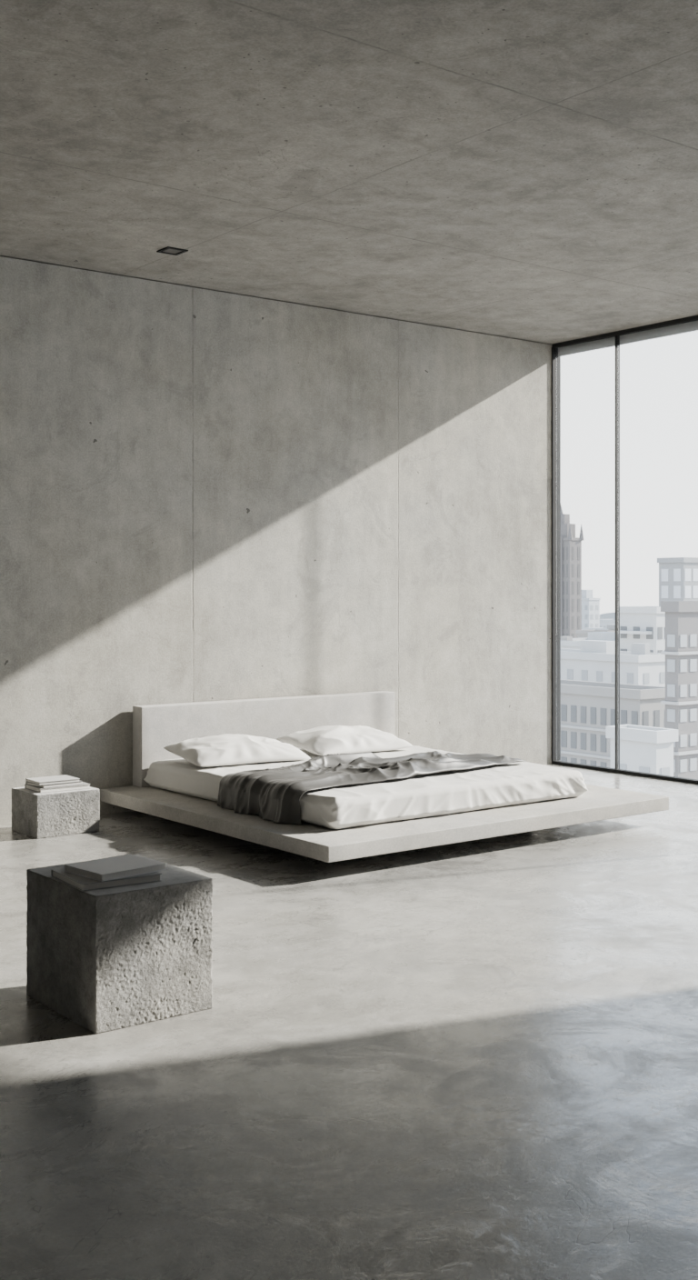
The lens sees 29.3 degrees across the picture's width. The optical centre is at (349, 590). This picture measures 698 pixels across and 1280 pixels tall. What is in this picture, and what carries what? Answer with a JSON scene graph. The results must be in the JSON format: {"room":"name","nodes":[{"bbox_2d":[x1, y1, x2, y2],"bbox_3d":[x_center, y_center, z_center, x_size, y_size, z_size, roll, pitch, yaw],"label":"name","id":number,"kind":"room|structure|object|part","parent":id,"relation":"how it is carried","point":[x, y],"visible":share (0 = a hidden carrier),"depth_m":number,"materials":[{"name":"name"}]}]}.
{"room":"bedroom","nodes":[
{"label":"bedroom","id":0,"kind":"room"},
{"bbox_2d":[0,256,551,826],"bbox_3d":[-2.693,-0.316,8.278,11.245,3.632,0.200,0,0,-38],"label":"wall","id":1,"kind":"structure","parent":0,"point":[206,495],"depth_m":9.70,"materials":[{"name":"concrete"}]},
{"bbox_2d":[0,763,697,1279],"bbox_3d":[0.783,1.650,3.824,11.310,0.300,11.500,0,0,-38],"label":"floor","id":2,"kind":"structure","parent":0,"point":[475,1059],"depth_m":4.16,"materials":[{"name":"concrete"}]},
{"bbox_2d":[11,786,99,839],"bbox_3d":[-1.836,1.367,8.358,0.422,0.265,0.383,0,0,-38],"label":"stone block","id":3,"kind":"object","parent":2,"relation":"on","point":[35,815],"visible":0.91,"depth_m":8.21,"materials":[{"name":"stone"}]},
{"bbox_2d":[24,781,90,792],"bbox_3d":[-1.823,1.221,8.356,0.330,0.028,0.250,0,0,-36],"label":"book","id":4,"kind":"object","parent":3,"relation":"on","point":[85,785],"visible":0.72,"depth_m":8.26,"materials":[{"name":"grey paper"}]},
{"bbox_2d":[25,780,83,788],"bbox_3d":[-1.838,1.198,8.344,0.280,0.018,0.220,0,0,-43],"label":"book","id":5,"kind":"object","parent":4,"relation":"on","point":[80,782],"visible":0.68,"depth_m":8.26,"materials":[{"name":"grey paper"}]},
{"bbox_2d":[25,774,79,785],"bbox_3d":[-1.849,1.180,8.342,0.270,0.018,0.210,0,0,-37],"label":"book","id":6,"kind":"object","parent":5,"relation":"on","point":[55,779],"visible":1,"depth_m":8.29,"materials":[{"name":"grey paper"}]},
{"bbox_2d":[26,854,212,1033],"bbox_3d":[-0.844,1.266,4.880,0.467,0.468,0.563,0,0,-38],"label":"stone block","id":7,"kind":"object","parent":2,"relation":"on","point":[114,958],"visible":0.81,"depth_m":4.68,"materials":[{"name":"stone"}]},
{"bbox_2d":[50,868,161,891],"bbox_3d":[-0.871,1.019,4.790,0.300,0.026,0.290,0,0,-34],"label":"book","id":8,"kind":"object","parent":7,"relation":"on","point":[83,884],"visible":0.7,"depth_m":4.69,"materials":[{"name":"grey paper"}]},
{"bbox_2d":[64,853,167,881],"bbox_3d":[-0.838,0.993,4.803,0.280,0.025,0.235,0,0,-45],"label":"book","id":9,"kind":"object","parent":8,"relation":"on","point":[125,865],"visible":1,"depth_m":4.77,"materials":[{"name":"grey paper"}]},
{"bbox_2d":[100,690,669,862],"bbox_3d":[0.194,1.140,8.746,2.730,0.720,2.555,0,0,-38],"label":"platform bed","id":10,"kind":"object","parent":2,"relation":"on","point":[341,823],"visible":0.66,"depth_m":8.27,"materials":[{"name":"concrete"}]},
{"bbox_2d":[163,733,310,766],"bbox_3d":[-0.749,1.056,8.995,0.865,0.163,0.529,0,0,-35],"label":"pillow","id":11,"kind":"object","parent":10,"relation":"on","point":[225,749],"visible":1,"depth_m":8.84,"materials":[{"name":"white fabric"}]},
{"bbox_3d":[-0.557,1.050,9.696,2.210,0.540,0.125,0,0,-38],"label":"headboard","id":12,"kind":"part","parent":10,"relation":"part of","materials":[{"name":"paint"}]},
{"bbox_2d":[277,725,412,755],"bbox_3d":[-0.027,1.052,9.565,0.864,0.170,0.529,0,0,-41],"label":"pillow","id":13,"kind":"object","parent":10,"relation":"on","point":[325,740],"visible":0.96,"depth_m":9.40,"materials":[{"name":"white fabric"}]},
{"bbox_3d":[0.075,1.227,8.775,2.082,0.188,2.157,0,0,-38],"label":"mattress","id":14,"kind":"part","parent":10,"relation":"part of","materials":[{"name":"white fabric"}]},
{"bbox_2d":[217,750,526,825],"bbox_3d":[0.177,1.178,8.457,2.019,0.276,0.956,0,0,-38],"label":"throw blanket","id":15,"kind":"object","parent":10,"relation":"on","point":[274,795],"visible":1,"depth_m":8.04,"materials":[{"name":"grey fabric"}]},
{"bbox_2d":[0,0,697,344],"bbox_3d":[0.747,-2.315,3.796,11.220,0.350,11.500,0,0,-38],"label":"ceiling","id":16,"kind":"structure","parent":0,"point":[525,170],"depth_m":6.45,"materials":[{"name":"concrete"}]},
{"bbox_2d":[156,246,188,255],"bbox_3d":[-1.111,-2.136,8.400,0.144,0.008,0.144,0,0,-38],"label":"recessed light","id":17,"kind":"object","parent":16,"relation":"in","point":[174,251],"visible":1,"depth_m":8.39,"materials":[{"name":"black metal"}]},
{"bbox_3d":[7.059,-0.320,4.781,0.080,3.640,4.950,0,0,-38],"label":"wall","id":18,"kind":"structure","parent":0,"visible":0},
{"bbox_2d":[551,314,697,784],"bbox_3d":[3.672,-0.470,9.178,0.095,3.940,6.150,0,0,-38],"label":"window","id":19,"kind":"structure","parent":18,"relation":"in","point":[690,324],"depth_m":11.26,"materials":[{"name":"black metal"}]},
{"label":"outside","id":20,"kind":"structure","parent":0,"visible":0},
{"bbox_3d":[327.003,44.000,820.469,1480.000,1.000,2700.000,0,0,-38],"label":"ground","id":21,"kind":"structure","parent":20,"visible":0},
{"bbox_2d":[560,505,584,638],"bbox_3d":[64.214,8.131,406.781,6.386,70.738,14.600,0,0,-38],"label":"tower","id":22,"kind":"structure","parent":21,"relation":"on","point":[571,545],"depth_m":401.74,"materials":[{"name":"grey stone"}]},
{"bbox_2d":[560,631,615,649],"bbox_3d":[44.176,25.395,236.461,14.500,36.210,18.500,0,0,-38],"label":"office block","id":23,"kind":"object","parent":21,"relation":"on","point":[566,642],"visible":0.16,"depth_m":233.13,"materials":[{"name":"grey concrete"}]},
{"bbox_2d":[581,590,600,629],"bbox_3d":[92.208,21.519,526.721,6.500,43.963,12.500,0,0,-38],"label":"apartment tower","id":24,"kind":"structure","parent":21,"relation":"on","point":[590,605],"depth_m":522.18,"materials":[{"name":"grey concrete"}]},
{"bbox_2d":[576,629,615,638],"bbox_3d":[57.650,26.248,305.474,6.500,34.504,9.500,0,0,-38],"label":"block","id":25,"kind":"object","parent":21,"relation":"on","point":[581,634],"visible":0.09,"depth_m":305.67,"materials":[{"name":"grey concrete"}]},
{"bbox_2d":[584,627,608,629],"bbox_3d":[95.134,28.534,488.722,10.500,29.933,14.500,0,0,-38],"label":"block","id":26,"kind":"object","parent":21,"relation":"on","point":[588,628],"visible":0.05,"depth_m":488.63,"materials":[{"name":"grey concrete"}]},
{"bbox_2d":[600,612,615,619],"bbox_3d":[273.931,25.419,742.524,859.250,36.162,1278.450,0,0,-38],"label":"building","id":27,"kind":"structure","parent":21,"relation":"on","point":[608,615],"depth_m":883.50,"materials":[{"name":"grey concrete"}]},
{"bbox_2d":[600,619,615,627],"bbox_3d":[115.948,27.826,570.937,12.500,31.348,18.500,0,0,-38],"label":"block","id":28,"kind":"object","parent":21,"relation":"on","point":[604,623],"visible":0.06,"depth_m":569.60,"materials":[{"name":"grey concrete"}]},
{"bbox_2d":[607,624,615,629],"bbox_3d":[66.218,25.779,315.080,6.500,35.443,8.500,0,0,-38],"label":"block","id":29,"kind":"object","parent":21,"relation":"on","point":[609,626],"visible":0.02,"depth_m":315.56,"materials":[{"name":"grey concrete"}]},
{"bbox_2d":[559,679,665,767],"bbox_3d":[24.201,26.568,139.479,5.500,33.865,20.500,0,0,-38],"label":"office building","id":30,"kind":"structure","parent":21,"relation":"on","point":[587,708],"depth_m":134.60,"materials":[{"name":"grey concrete"}]},
{"bbox_3d":[24.201,13.935,139.479,5.440,0.240,20.440,0,0,-38],"label":"cornice","id":31,"kind":"part","parent":30,"relation":"part of","materials":[{"name":"concrete"}]},
{"bbox_3d":[24.201,16.635,139.479,5.440,0.240,20.440,0,0,-38],"label":"cornice","id":32,"kind":"part","parent":30,"relation":"part of","materials":[{"name":"concrete"}]},
{"bbox_2d":[560,640,665,687],"bbox_3d":[30.305,24.895,170.584,6.500,37.210,22.500,0,0,-38],"label":"office block","id":33,"kind":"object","parent":21,"relation":"on","point":[595,661],"visible":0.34,"depth_m":164.55,"materials":[{"name":"grey concrete"}]},
{"bbox_3d":[36.077,7.490,165.311,0.900,2.000,2.200,0,0,-38],"label":"water tank","id":34,"kind":"part","parent":33,"relation":"part of","materials":[{"name":"concrete"}]},
{"bbox_2d":[606,724,678,776],"bbox_3d":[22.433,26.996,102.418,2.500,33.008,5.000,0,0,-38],"label":"shed","id":35,"kind":"object","parent":21,"relation":"on","point":[645,749],"visible":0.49,"depth_m":101.08,"materials":[{"name":"grey concrete"}]},
{"bbox_2d":[620,606,665,652],"bbox_3d":[42.480,22.860,189.392,7.350,41.280,7.500,0,0,-38],"label":"apartment block","id":36,"kind":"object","parent":21,"relation":"on","point":[643,625],"visible":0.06,"depth_m":186.78,"materials":[{"name":"white concrete"}]},
{"bbox_2d":[657,557,697,606],"bbox_3d":[64.331,18.792,242.734,18.500,49.416,6.000,0,0,-38],"label":"office tower","id":37,"kind":"structure","parent":21,"relation":"on","point":[678,576],"depth_m":236.69,"materials":[{"name":"grey concrete"}]},
{"bbox_2d":[660,600,697,779],"bbox_3d":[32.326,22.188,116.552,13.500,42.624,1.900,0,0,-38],"label":"brick building","id":38,"kind":"structure","parent":21,"relation":"on","point":[681,652],"depth_m":112.60,"materials":[{"name":"brick"}]},
{"bbox_3d":[32.326,9.451,116.552,13.440,0.240,1.840,0,0,-38],"label":"cornice","id":39,"kind":"part","parent":38,"relation":"part of","materials":[{"name":"concrete"}]},
{"bbox_3d":[32.326,5.251,116.552,13.440,0.240,1.840,0,0,-38],"label":"cornice","id":40,"kind":"part","parent":38,"relation":"part of","materials":[{"name":"concrete"}]},
{"bbox_3d":[32.326,13.651,116.552,13.440,0.240,1.840,0,0,-38],"label":"cornice","id":41,"kind":"part","parent":38,"relation":"part of","materials":[{"name":"concrete"}]}
]}

